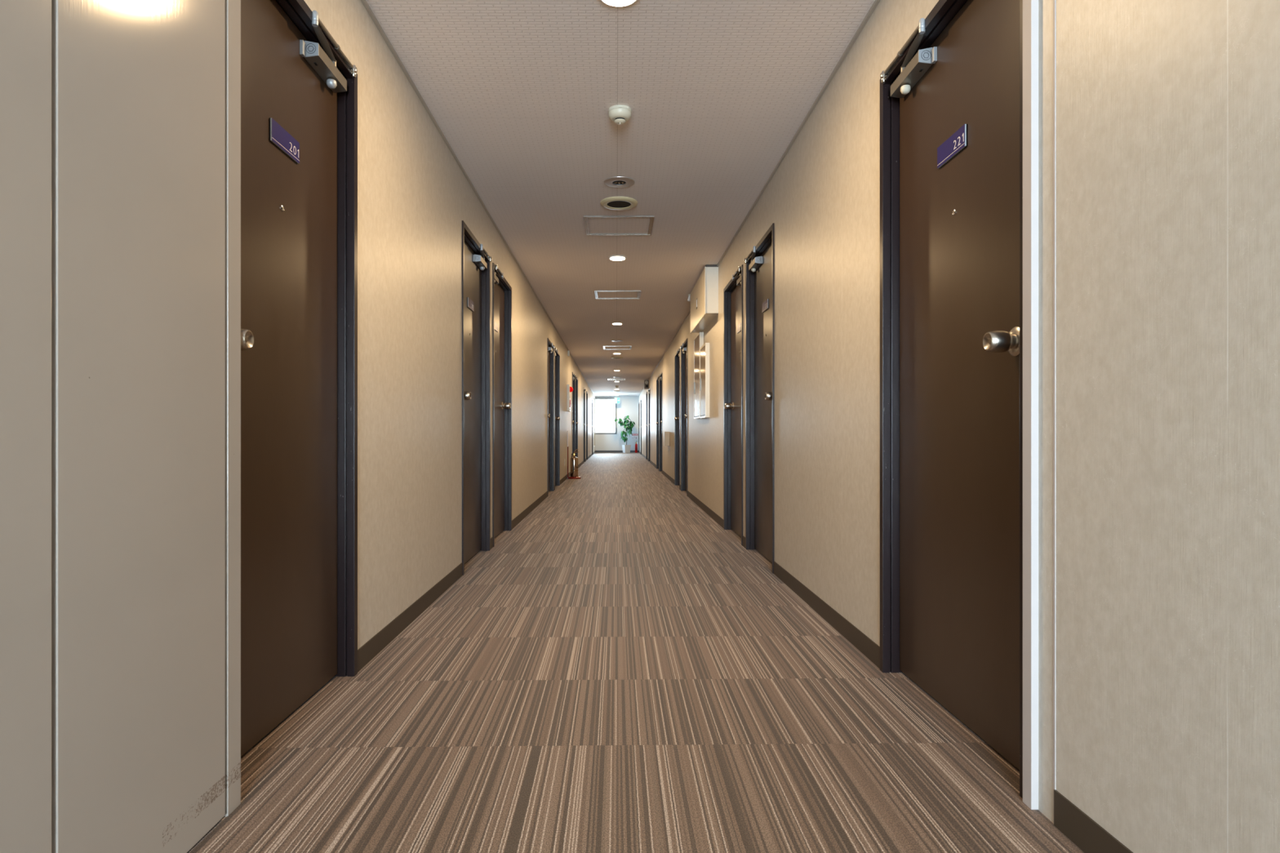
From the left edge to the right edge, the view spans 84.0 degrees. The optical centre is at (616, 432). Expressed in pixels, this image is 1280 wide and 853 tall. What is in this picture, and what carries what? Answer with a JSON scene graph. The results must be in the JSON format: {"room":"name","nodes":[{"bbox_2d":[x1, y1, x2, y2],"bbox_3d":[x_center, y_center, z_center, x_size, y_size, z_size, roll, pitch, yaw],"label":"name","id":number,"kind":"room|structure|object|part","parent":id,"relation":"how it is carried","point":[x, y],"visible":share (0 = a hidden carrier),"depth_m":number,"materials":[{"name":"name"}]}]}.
{"room":"hotel corridor","nodes":[
{"label":"hotel corridor","id":0,"kind":"room"},
{"bbox_2d":[304,0,595,649],"bbox_3d":[-1.047,-0.351,12.750,0.300,2.357,34.100,0,0,0],"label":"wall","id":1,"kind":"structure","parent":0,"point":[414,197],"depth_m":3.13,"materials":[{"name":"beige paint"}]},
{"bbox_2d":[0,0,240,852],"bbox_3d":[-0.867,-0.351,0.852,0.060,2.357,1.464,0,0,0],"label":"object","id":2,"kind":"structure","parent":1,"relation":"in","point":[120,120],"depth_m":1.19,"materials":[{"name":"beige paint"}]},
{"bbox_3d":[-0.867,-0.351,1.558,0.060,2.357,0.053,0,0,0],"label":"post","id":3,"kind":"part","parent":2,"relation":"part of","materials":[{"name":"beige metal"}]},
{"bbox_2d":[240,0,357,756],"bbox_3d":[-0.935,-0.204,1.995,0.133,2.062,0.890,0,0,0],"label":"door","id":4,"kind":"structure","parent":1,"relation":"in","point":[299,89],"depth_m":2.09,"materials":[{"name":"paint"}]},
{"bbox_3d":[-0.908,-0.223,1.697,0.064,0.054,0.054,0,0,0],"label":"knob","id":5,"kind":"part","parent":4,"relation":"part of","materials":[{"name":"metal"}]},
{"bbox_3d":[-0.940,-0.829,2.023,0.001,0.061,0.168,0,0,0],"label":"number plate","id":6,"kind":"part","parent":4,"relation":"part of","materials":[{"name":"purple plastic"}]},
{"bbox_3d":[-0.942,-1.157,2.239,0.010,0.050,0.230,0,0,0],"label":"mounting plate","id":7,"kind":"part","parent":4,"relation":"part of","materials":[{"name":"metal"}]},
{"bbox_3d":[-0.946,-0.202,1.995,0.113,2.058,0.890,0,0,0],"label":"frame","id":8,"kind":"part","parent":4,"relation":"part of","materials":[{"name":"paint"}]},
{"bbox_3d":[-0.897,-1.186,2.189,0.025,0.026,0.214,0,0,-8],"label":"arm","id":9,"kind":"part","parent":4,"relation":"part of","materials":[{"name":"paint"}]},
{"bbox_3d":[-0.919,-1.123,2.292,0.031,0.024,0.031,0,0,0],"label":"hold open knob","id":10,"kind":"part","parent":4,"relation":"part of","materials":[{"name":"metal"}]},
{"bbox_3d":[-0.882,-1.218,2.232,0.016,0.016,0.288,0,0,0],"label":"forearm rod","id":11,"kind":"part","parent":4,"relation":"part of","materials":[{"name":"paint"}]},
{"bbox_2d":[357,451,595,672],"bbox_3d":[-0.900,0.789,12.750,0.014,0.075,33.900,0,0,0],"label":"baseboard","id":12,"kind":"structure","parent":1,"relation":"attached to","point":[366,653],"depth_m":3.14,"materials":[{"name":"brown plastic"}]},
{"bbox_2d":[462,220,491,575],"bbox_3d":[-0.935,-0.204,4.565,0.133,2.062,0.890,0,0,0],"label":"door","id":13,"kind":"structure","parent":1,"relation":"in","point":[476,261],"depth_m":4.77,"materials":[{"name":"paint"}]},
{"bbox_3d":[-0.908,-0.223,4.267,0.064,0.054,0.054,0,0,0],"label":"knob","id":14,"kind":"part","parent":13,"relation":"part of","materials":[{"name":"metal"}]},
{"bbox_3d":[-0.940,-0.829,4.593,0.001,0.061,0.168,0,0,0],"label":"number plate","id":15,"kind":"part","parent":13,"relation":"part of","materials":[{"name":"plastic"}]},
{"bbox_3d":[-0.897,-1.186,4.759,0.025,0.026,0.214,0,0,-8],"label":"arm","id":16,"kind":"part","parent":13,"relation":"part of","materials":[{"name":"paint"}]},
{"bbox_3d":[-0.882,-1.218,4.802,0.016,0.016,0.288,0,0,0],"label":"forearm rod","id":17,"kind":"part","parent":13,"relation":"part of","materials":[{"name":"paint"}]},
{"bbox_2d":[360,0,595,395],"bbox_3d":[-0.891,-1.524,12.750,0.011,0.013,33.900,0,0,0],"label":"trim","id":18,"kind":"structure","parent":1,"relation":"attached to","point":[366,4],"depth_m":3.51,"materials":[{"name":"beige paint"}]},
{"bbox_2d":[492,262,511,546],"bbox_3d":[-0.935,-0.204,5.585,0.133,2.062,0.890,0,0,0],"label":"door","id":19,"kind":"structure","parent":1,"relation":"in","point":[501,289],"depth_m":5.81,"materials":[{"name":"paint"}]},
{"bbox_3d":[-0.940,-0.829,5.557,0.001,0.061,0.168,0,0,0],"label":"number plate","id":20,"kind":"part","parent":19,"relation":"part of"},
{"bbox_3d":[-0.908,-0.223,5.883,0.064,0.054,0.054,0,0,0],"label":"knob","id":21,"kind":"part","parent":19,"relation":"part of","materials":[{"name":"metal"}]},
{"bbox_2d":[547,337,555,496],"bbox_3d":[-0.935,-0.204,9.655,0.133,2.062,0.890,0,0,0],"label":"door","id":22,"kind":"structure","parent":1,"relation":"in","point":[551,347],"depth_m":10.07,"materials":[{"name":"paint"}]},
{"bbox_2d":[554,347,559,489],"bbox_3d":[-0.935,-0.204,10.685,0.133,2.062,0.890,0,0,0],"label":"door","id":23,"kind":"structure","parent":1,"relation":"in","point":[557,356],"depth_m":11.10,"materials":[{"name":"paint"}]},
{"bbox_2d":[566,384,573,411],"bbox_3d":[-0.845,-0.633,13.035,0.105,0.480,0.430,0,0,0],"label":"panel","id":24,"kind":"object","parent":1,"relation":"attached to","point":[569,388],"visible":1,"depth_m":12.82,"materials":[{"name":"white metal"}]},
{"bbox_3d":[-0.875,-0.633,13.035,0.045,0.480,0.430,0,0,0],"label":"panel","id":25,"kind":"part","parent":24,"relation":"part of","materials":[{"name":"beige metal"}]},
{"bbox_2d":[572,372,576,457],"bbox_3d":[-0.935,-0.204,14.805,0.133,2.062,0.890,0,0,0],"label":"door","id":26,"kind":"structure","parent":1,"relation":"in","point":[574,375],"depth_m":15.22,"materials":[{"name":"paint"}]},
{"bbox_2d":[575,376,577,457],"bbox_3d":[-0.935,-0.204,15.845,0.133,2.062,0.890,0,0,0],"label":"door","id":27,"kind":"structure","parent":1,"relation":"in","point":[576,379],"depth_m":16.26,"materials":[{"name":"paint"}]},
{"bbox_2d":[583,387,586,462],"bbox_3d":[-0.935,-0.204,19.745,0.133,2.062,0.890,0,0,0],"label":"door","id":28,"kind":"structure","parent":1,"relation":"in","point":[584,389],"depth_m":20.16,"materials":[{"name":"paint"}]},
{"bbox_3d":[-0.946,-0.202,19.745,0.113,2.058,0.890,0,0,0],"label":"frame","id":29,"kind":"part","parent":28,"relation":"part of","materials":[{"name":"paint"}]},
{"bbox_2d":[586,391,587,459],"bbox_3d":[-0.935,-0.204,21.395,0.133,2.062,0.890,0,0,0],"label":"door","id":30,"kind":"structure","parent":1,"relation":"in","point":[586,391],"depth_m":21.81,"materials":[{"name":"paint"}]},
{"bbox_2d":[591,399,593,454],"bbox_3d":[-0.935,-0.204,26.345,0.133,2.062,0.890,0,0,0],"label":"door","id":31,"kind":"structure","parent":1,"relation":"in","point":[592,399],"depth_m":26.77,"materials":[{"name":"paint"}]},
{"bbox_3d":[-0.946,-0.202,26.345,0.113,2.058,0.890,0,0,0],"label":"frame","id":32,"kind":"part","parent":31,"relation":"part of","materials":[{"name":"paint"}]},
{"bbox_2d":[595,396,638,450],"bbox_3d":[0.014,-0.351,29.775,1.822,2.357,0.150,0,0,0],"label":"wall","id":33,"kind":"structure","parent":0,"point":[628,406],"depth_m":29.70,"materials":[{"name":"white paint"}]},
{"bbox_2d":[595,397,616,434],"bbox_3d":[-0.450,-0.704,29.735,0.895,1.518,0.090,0,0,0],"label":"window","id":34,"kind":"structure","parent":33,"relation":"in","point":[596,398],"depth_m":29.71,"materials":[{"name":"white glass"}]},
{"bbox_2d":[595,450,638,452],"bbox_3d":[0.014,0.784,29.697,1.822,0.085,0.006,0,0,0],"label":"baseboard","id":35,"kind":"structure","parent":33,"relation":"attached to","point":[595,451],"depth_m":29.69,"materials":[{"name":"black plastic"}]},
{"bbox_2d":[595,395,638,396],"bbox_3d":[0.014,-1.515,29.694,1.822,0.030,0.012,0,0,0],"label":"trim","id":36,"kind":"structure","parent":33,"relation":"attached to","point":[595,396],"depth_m":29.69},
{"bbox_2d":[631,433,637,439],"bbox_3d":[0.765,0.154,29.695,0.250,0.225,0.009,0,0,0],"label":"wall sign","id":37,"kind":"object","parent":33,"relation":"attached to","point":[634,436],"visible":1,"depth_m":29.69,"materials":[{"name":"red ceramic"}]},
{"bbox_2d":[366,0,875,395],"bbox_3d":[0.050,-1.580,12.750,3.300,0.100,34.500,0,0,0],"label":"ceiling","id":38,"kind":"structure","parent":0,"point":[522,92],"depth_m":3.48,"materials":[{"name":"paint"}]},
{"bbox_2d":[608,378,625,380],"bbox_3d":[0.000,-1.526,20.325,0.500,0.008,0.450,0,0,0],"label":"ceiling hatch","id":39,"kind":"object","parent":38,"relation":"attached to","point":[608,379],"visible":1,"depth_m":20.38,"materials":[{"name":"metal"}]},
{"bbox_2d":[614,395,619,403],"bbox_3d":[0.020,-1.371,29.296,0.224,0.317,0.068,0,0,0],"label":"exit sign","id":40,"kind":"object","parent":38,"relation":"hanging from","point":[616,399],"visible":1,"depth_m":29.28,"materials":[{"name":"white paint"}]},
{"bbox_2d":[611,322,622,324],"bbox_3d":[0.008,-1.526,9.930,0.160,0.007,0.160,0,0,0],"label":"recessed light","id":41,"kind":"object","parent":38,"relation":"in","point":[615,323],"visible":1,"depth_m":9.92,"materials":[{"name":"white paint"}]},
{"bbox_2d":[594,290,640,298],"bbox_3d":[0.012,-1.526,7.860,0.500,0.008,0.440,0,0,0],"label":"ceiling hatch","id":42,"kind":"object","parent":38,"relation":"attached to","point":[598,294],"visible":1,"depth_m":7.84,"materials":[{"name":"metal"}]},
{"bbox_2d":[603,346,631,349],"bbox_3d":[0.014,-1.526,12.740,0.500,0.008,0.480,0,0,0],"label":"ceiling hatch","id":43,"kind":"object","parent":38,"relation":"attached to","point":[604,347],"visible":1,"depth_m":12.71,"materials":[{"name":"metal"}]},
{"bbox_3d":[0.014,-1.529,12.740,0.444,0.002,0.424,0,0,0],"label":"hatch panel","id":44,"kind":"part","parent":43,"relation":"part of","materials":[{"name":"paper"}]},
{"bbox_2d":[608,255,626,260],"bbox_3d":[0.008,-1.526,6.200,0.160,0.007,0.160,0,0,0],"label":"recessed light","id":45,"kind":"object","parent":38,"relation":"in","point":[611,257],"visible":1,"depth_m":6.18,"materials":[{"name":"white paint"}]},
{"bbox_2d":[600,196,637,209],"bbox_3d":[0.016,-1.520,4.720,0.248,0.017,0.248,0,0,0],"label":"ceiling speaker","id":46,"kind":"object","parent":38,"relation":"attached to","point":[611,202],"visible":1,"depth_m":4.69,"materials":[{"name":"beige plastic"}]},
{"bbox_2d":[607,200,631,208],"bbox_3d":[0.016,-1.523,4.720,0.160,0.010,0.160,0,0,0],"label":"grille","id":47,"kind":"object","parent":46,"relation":"attached to","point":[611,204],"depth_m":4.73,"materials":[{"name":"black metal"}]},
{"bbox_2d":[600,0,637,6],"bbox_3d":[0.008,-1.526,2.465,0.160,0.007,0.160,0,0,0],"label":"recessed light","id":48,"kind":"object","parent":38,"relation":"in","point":[611,2],"visible":1,"depth_m":2.52,"materials":[{"name":"white paint"}]},
{"bbox_2d":[583,215,654,235],"bbox_3d":[0.017,-1.526,5.245,0.500,0.008,0.470,0,0,0],"label":"ceiling hatch","id":49,"kind":"object","parent":38,"relation":"attached to","point":[594,224],"visible":1,"depth_m":5.22,"materials":[{"name":"metal"}]},
{"bbox_3d":[0.017,-1.529,5.245,0.444,0.002,0.414,0,0,0],"label":"hatch panel","id":50,"kind":"part","parent":49,"relation":"part of","materials":[{"name":"paper"}]},
{"bbox_2d":[604,176,634,187],"bbox_3d":[0.016,-1.524,4.330,0.188,0.010,0.188,0,0,0],"label":"recessed light","id":51,"kind":"object","parent":38,"relation":"in","point":[615,181],"visible":1,"depth_m":4.32,"materials":[{"name":"silver metal"}]},
{"bbox_2d":[608,104,631,124],"bbox_3d":[0.016,-1.498,3.369,0.110,0.065,0.113,0,0,0],"label":"smoke detector","id":52,"kind":"object","parent":38,"relation":"attached to","point":[620,114],"visible":1,"depth_m":3.34,"materials":[{"name":"beige plastic"}]},
{"bbox_2d":[687,294,690,302],"bbox_3d":[0.807,-1.490,7.864,0.051,0.080,0.048,0,0,0],"label":"ceiling sensor","id":53,"kind":"object","parent":38,"relation":"attached to","point":[689,295],"visible":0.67,"depth_m":7.85,"materials":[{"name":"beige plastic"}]},
{"bbox_2d":[186,452,1084,852],"bbox_3d":[0.050,0.877,12.750,3.300,0.100,34.500,0,0,0],"label":"floor","id":54,"kind":"structure","parent":0,"point":[618,673],"depth_m":1.97,"materials":[{"name":"carpet"}]},
{"bbox_2d":[567,431,581,479],"bbox_3d":[-0.765,0.397,12.850,0.245,0.860,0.244,0,0,0],"label":"stand","id":55,"kind":"object","parent":54,"relation":"on","point":[569,477],"visible":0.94,"depth_m":12.78,"materials":[{"name":"red metal"}]},
{"bbox_2d":[570,448,578,476],"bbox_3d":[-0.773,0.550,12.843,0.168,0.501,0.147,0,0,-39],"label":"fire extinguisher","id":56,"kind":"object","parent":55,"relation":"on","point":[574,460],"visible":0.96,"depth_m":12.79,"materials":[{"name":"metal"}]},
{"bbox_2d":[613,415,635,453],"bbox_3d":[0.335,0.054,29.320,0.863,1.546,0.383,0,0,0],"label":"potted plant","id":57,"kind":"object","parent":54,"relation":"on","point":[626,448],"visible":1,"depth_m":29.26,"materials":[{"name":"green plant"}]},
{"bbox_3d":[0.405,0.664,29.320,0.290,0.325,0.290,0,0,-24],"label":"pot","id":58,"kind":"part","parent":57,"relation":"part of","materials":[{"name":"white ceramic"}]},
{"bbox_2d":[635,442,637,453],"bbox_3d":[0.809,0.577,29.445,0.155,0.501,0.118,0,0,-39],"label":"fire extinguisher","id":59,"kind":"object","parent":54,"relation":"on","point":[636,444],"visible":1,"depth_m":29.40,"materials":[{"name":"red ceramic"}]},
{"bbox_2d":[638,0,1279,852],"bbox_3d":[1.075,-0.351,12.750,0.300,2.357,34.100,0,0,0],"label":"wall","id":60,"kind":"structure","parent":0,"point":[1167,112],"depth_m":1.30,"materials":[{"name":"beige paint"}]},
{"bbox_2d":[638,402,639,453],"bbox_3d":[0.964,-0.204,29.065,0.133,2.062,0.890,0,0,0],"label":"door","id":61,"kind":"structure","parent":60,"relation":"in","point":[638,402],"depth_m":29.48,"materials":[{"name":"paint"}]},
{"bbox_2d":[640,400,641,454],"bbox_3d":[0.964,-0.204,26.645,0.133,2.062,0.890,0,0,0],"label":"door","id":62,"kind":"structure","parent":60,"relation":"in","point":[641,400],"depth_m":27.06,"materials":[{"name":"paint"}]},
{"bbox_3d":[0.974,-0.202,26.645,0.113,2.058,0.890,0,0,0],"label":"frame","id":63,"kind":"part","parent":62,"relation":"part of","materials":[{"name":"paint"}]},
{"bbox_2d":[643,380,648,389],"bbox_3d":[0.855,-1.383,20.505,0.140,0.250,0.270,0,0,0],"label":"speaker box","id":64,"kind":"object","parent":60,"relation":"attached to","point":[646,382],"visible":0.99,"depth_m":20.40,"materials":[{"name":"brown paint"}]},
{"bbox_2d":[645,391,647,459],"bbox_3d":[0.964,-0.204,21.645,0.133,2.062,0.890,0,0,0],"label":"door","id":65,"kind":"structure","parent":60,"relation":"in","point":[646,392],"depth_m":22.07,"materials":[{"name":"paint"}]},
{"bbox_2d":[648,387,650,461],"bbox_3d":[0.964,-0.204,20.005,0.133,2.062,0.890,0,0,0],"label":"door","id":66,"kind":"structure","parent":60,"relation":"in","point":[649,389],"depth_m":20.42,"materials":[{"name":"paint"}]},
{"bbox_2d":[656,376,658,468],"bbox_3d":[0.964,-0.204,15.905,0.133,2.062,0.890,0,0,0],"label":"door","id":67,"kind":"structure","parent":60,"relation":"in","point":[657,379],"depth_m":16.32,"materials":[{"name":"paint"}]},
{"bbox_2d":[658,372,662,471],"bbox_3d":[0.964,-0.204,14.805,0.133,2.062,0.890,0,0,0],"label":"door","id":68,"kind":"structure","parent":60,"relation":"in","point":[660,374],"depth_m":15.22,"materials":[{"name":"paint"}]},
{"bbox_2d":[663,431,669,450],"bbox_3d":[0.881,0.148,12.550,0.087,0.341,0.310,0,0,0],"label":"wall box","id":69,"kind":"object","parent":60,"relation":"attached to","point":[666,434],"visible":1,"depth_m":12.40,"materials":[{"name":"beige plastic"}]},
{"bbox_2d":[674,348,679,489],"bbox_3d":[0.964,-0.204,10.785,0.133,2.062,0.890,0,0,0],"label":"door","id":70,"kind":"structure","parent":60,"relation":"in","point":[677,357],"depth_m":11.20,"materials":[{"name":"paint"}]},
{"bbox_2d":[680,338,687,496],"bbox_3d":[0.964,-0.204,9.695,0.133,2.062,0.890,0,0,0],"label":"door","id":71,"kind":"structure","parent":60,"relation":"in","point":[683,347],"depth_m":10.11,"materials":[{"name":"paint"}]},
{"bbox_2d":[693,332,703,418],"bbox_3d":[0.901,-0.616,7.855,0.048,0.915,0.570,0,0,0],"label":"upper cabinet","id":72,"kind":"object","parent":60,"relation":"attached to","point":[699,339],"visible":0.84,"depth_m":7.79,"materials":[{"name":"paint"}]},
{"bbox_3d":[0.896,-0.617,7.855,0.018,0.873,0.530,0,0,0],"label":"door","id":73,"kind":"part","parent":72,"relation":"part of","materials":[{"name":"silver metal"}]},
{"bbox_2d":[690,264,718,333],"bbox_3d":[0.859,-1.305,7.095,0.132,0.450,1.280,0,0,0],"label":"ceiling box","id":74,"kind":"object","parent":60,"relation":"attached to","point":[704,294],"visible":0.98,"depth_m":6.58,"materials":[{"name":"beige metal"}]},
{"bbox_3d":[0.806,-1.296,7.095,0.008,0.431,1.280,0,0,0],"label":"panel","id":75,"kind":"part","parent":74,"relation":"part of","materials":[{"name":"beige paint"}]},
{"bbox_2d":[699,342,709,418],"bbox_3d":[0.901,-0.524,7.312,0.048,0.743,0.485,0,0,0],"label":"upper cabinet","id":76,"kind":"object","parent":60,"relation":"attached to","point":[704,349],"visible":1,"depth_m":7.14,"materials":[{"name":"paint"}]},
{"bbox_3d":[0.896,-0.525,7.312,0.018,0.701,0.445,0,0,0],"label":"door","id":77,"kind":"part","parent":76,"relation":"part of","materials":[{"name":"silver metal"}]},
{"bbox_2d":[723,264,742,546],"bbox_3d":[0.964,-0.204,5.645,0.133,2.062,0.890,0,0,0],"label":"door","id":78,"kind":"structure","parent":60,"relation":"in","point":[733,291],"depth_m":5.93,"materials":[{"name":"paint"}]},
{"bbox_3d":[0.936,-0.223,5.943,0.064,0.054,0.054,0,0,0],"label":"knob","id":79,"kind":"part","parent":78,"relation":"part of","materials":[{"name":"metal"}]},
{"bbox_3d":[0.968,-0.829,5.617,0.001,0.061,0.168,0,0,0],"label":"number plate","id":80,"kind":"part","parent":78,"relation":"part of","materials":[{"name":"brown plastic"}]},
{"bbox_2d":[744,222,773,573],"bbox_3d":[0.964,-0.204,4.615,0.133,2.062,0.890,0,0,0],"label":"door","id":81,"kind":"structure","parent":60,"relation":"in","point":[759,263],"depth_m":4.79,"materials":[{"name":"paint"}]},
{"bbox_3d":[0.925,-1.186,4.809,0.025,0.026,0.214,0,0,8],"label":"arm","id":82,"kind":"part","parent":81,"relation":"part of","materials":[{"name":"paint"}]},
{"bbox_3d":[0.968,-0.829,4.643,0.001,0.061,0.168,0,0,0],"label":"number plate","id":83,"kind":"part","parent":81,"relation":"part of","materials":[{"name":"plastic"}]},
{"bbox_3d":[0.936,-0.223,4.317,0.064,0.054,0.054,0,0,0],"label":"knob","id":84,"kind":"part","parent":81,"relation":"part of","materials":[{"name":"metal"}]},
{"bbox_2d":[638,0,879,396],"bbox_3d":[0.919,-1.524,12.750,0.011,0.013,33.900,0,0,0],"label":"trim","id":85,"kind":"structure","parent":60,"relation":"attached to","point":[875,3],"depth_m":3.40,"materials":[{"name":"beige paint"}]},
{"bbox_2d":[639,451,1133,852],"bbox_3d":[0.928,0.789,12.750,0.014,0.075,33.900,0,0,0],"label":"baseboard","id":86,"kind":"structure","parent":60,"relation":"attached to","point":[1086,834],"depth_m":2.51,"materials":[{"name":"brown plastic"}]},
{"bbox_2d":[880,0,1022,798],"bbox_3d":[0.964,-0.204,2.033,0.133,2.062,0.890,0,0,0],"label":"door","id":87,"kind":"structure","parent":60,"relation":"in","point":[951,97],"depth_m":2.05,"materials":[{"name":"paint"}]},
{"bbox_3d":[0.910,-1.218,2.270,0.016,0.016,0.288,0,0,0],"label":"forearm rod","id":88,"kind":"part","parent":87,"relation":"part of","materials":[{"name":"paint"}]},
{"bbox_3d":[0.947,-1.123,2.330,0.031,0.024,0.031,0,0,0],"label":"hold open knob","id":89,"kind":"part","parent":87,"relation":"part of","materials":[{"name":"beige plastic"}]},
{"bbox_3d":[0.925,-1.186,2.227,0.025,0.026,0.214,0,0,8],"label":"arm","id":90,"kind":"part","parent":87,"relation":"part of","materials":[{"name":"paint"}]},
{"bbox_3d":[0.970,-1.157,2.277,0.010,0.050,0.230,0,0,0],"label":"mounting plate","id":91,"kind":"part","parent":87,"relation":"part of","materials":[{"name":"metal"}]},
{"bbox_3d":[0.968,-0.829,2.061,0.001,0.061,0.168,0,0,0],"label":"number plate","id":92,"kind":"part","parent":87,"relation":"part of","materials":[{"name":"purple plastic"}]},
{"bbox_3d":[0.936,-0.223,1.735,0.064,0.054,0.054,0,0,0],"label":"knob","id":93,"kind":"part","parent":87,"relation":"part of","materials":[{"name":"metal"}]},
{"bbox_2d":[1022,0,1055,823],"bbox_3d":[0.955,-0.351,1.544,0.091,2.357,0.095,0,0,0],"label":"door frame","id":94,"kind":"structure","parent":60,"relation":"in","point":[1030,7],"depth_m":1.56,"materials":[{"name":"metal"}]}
]}

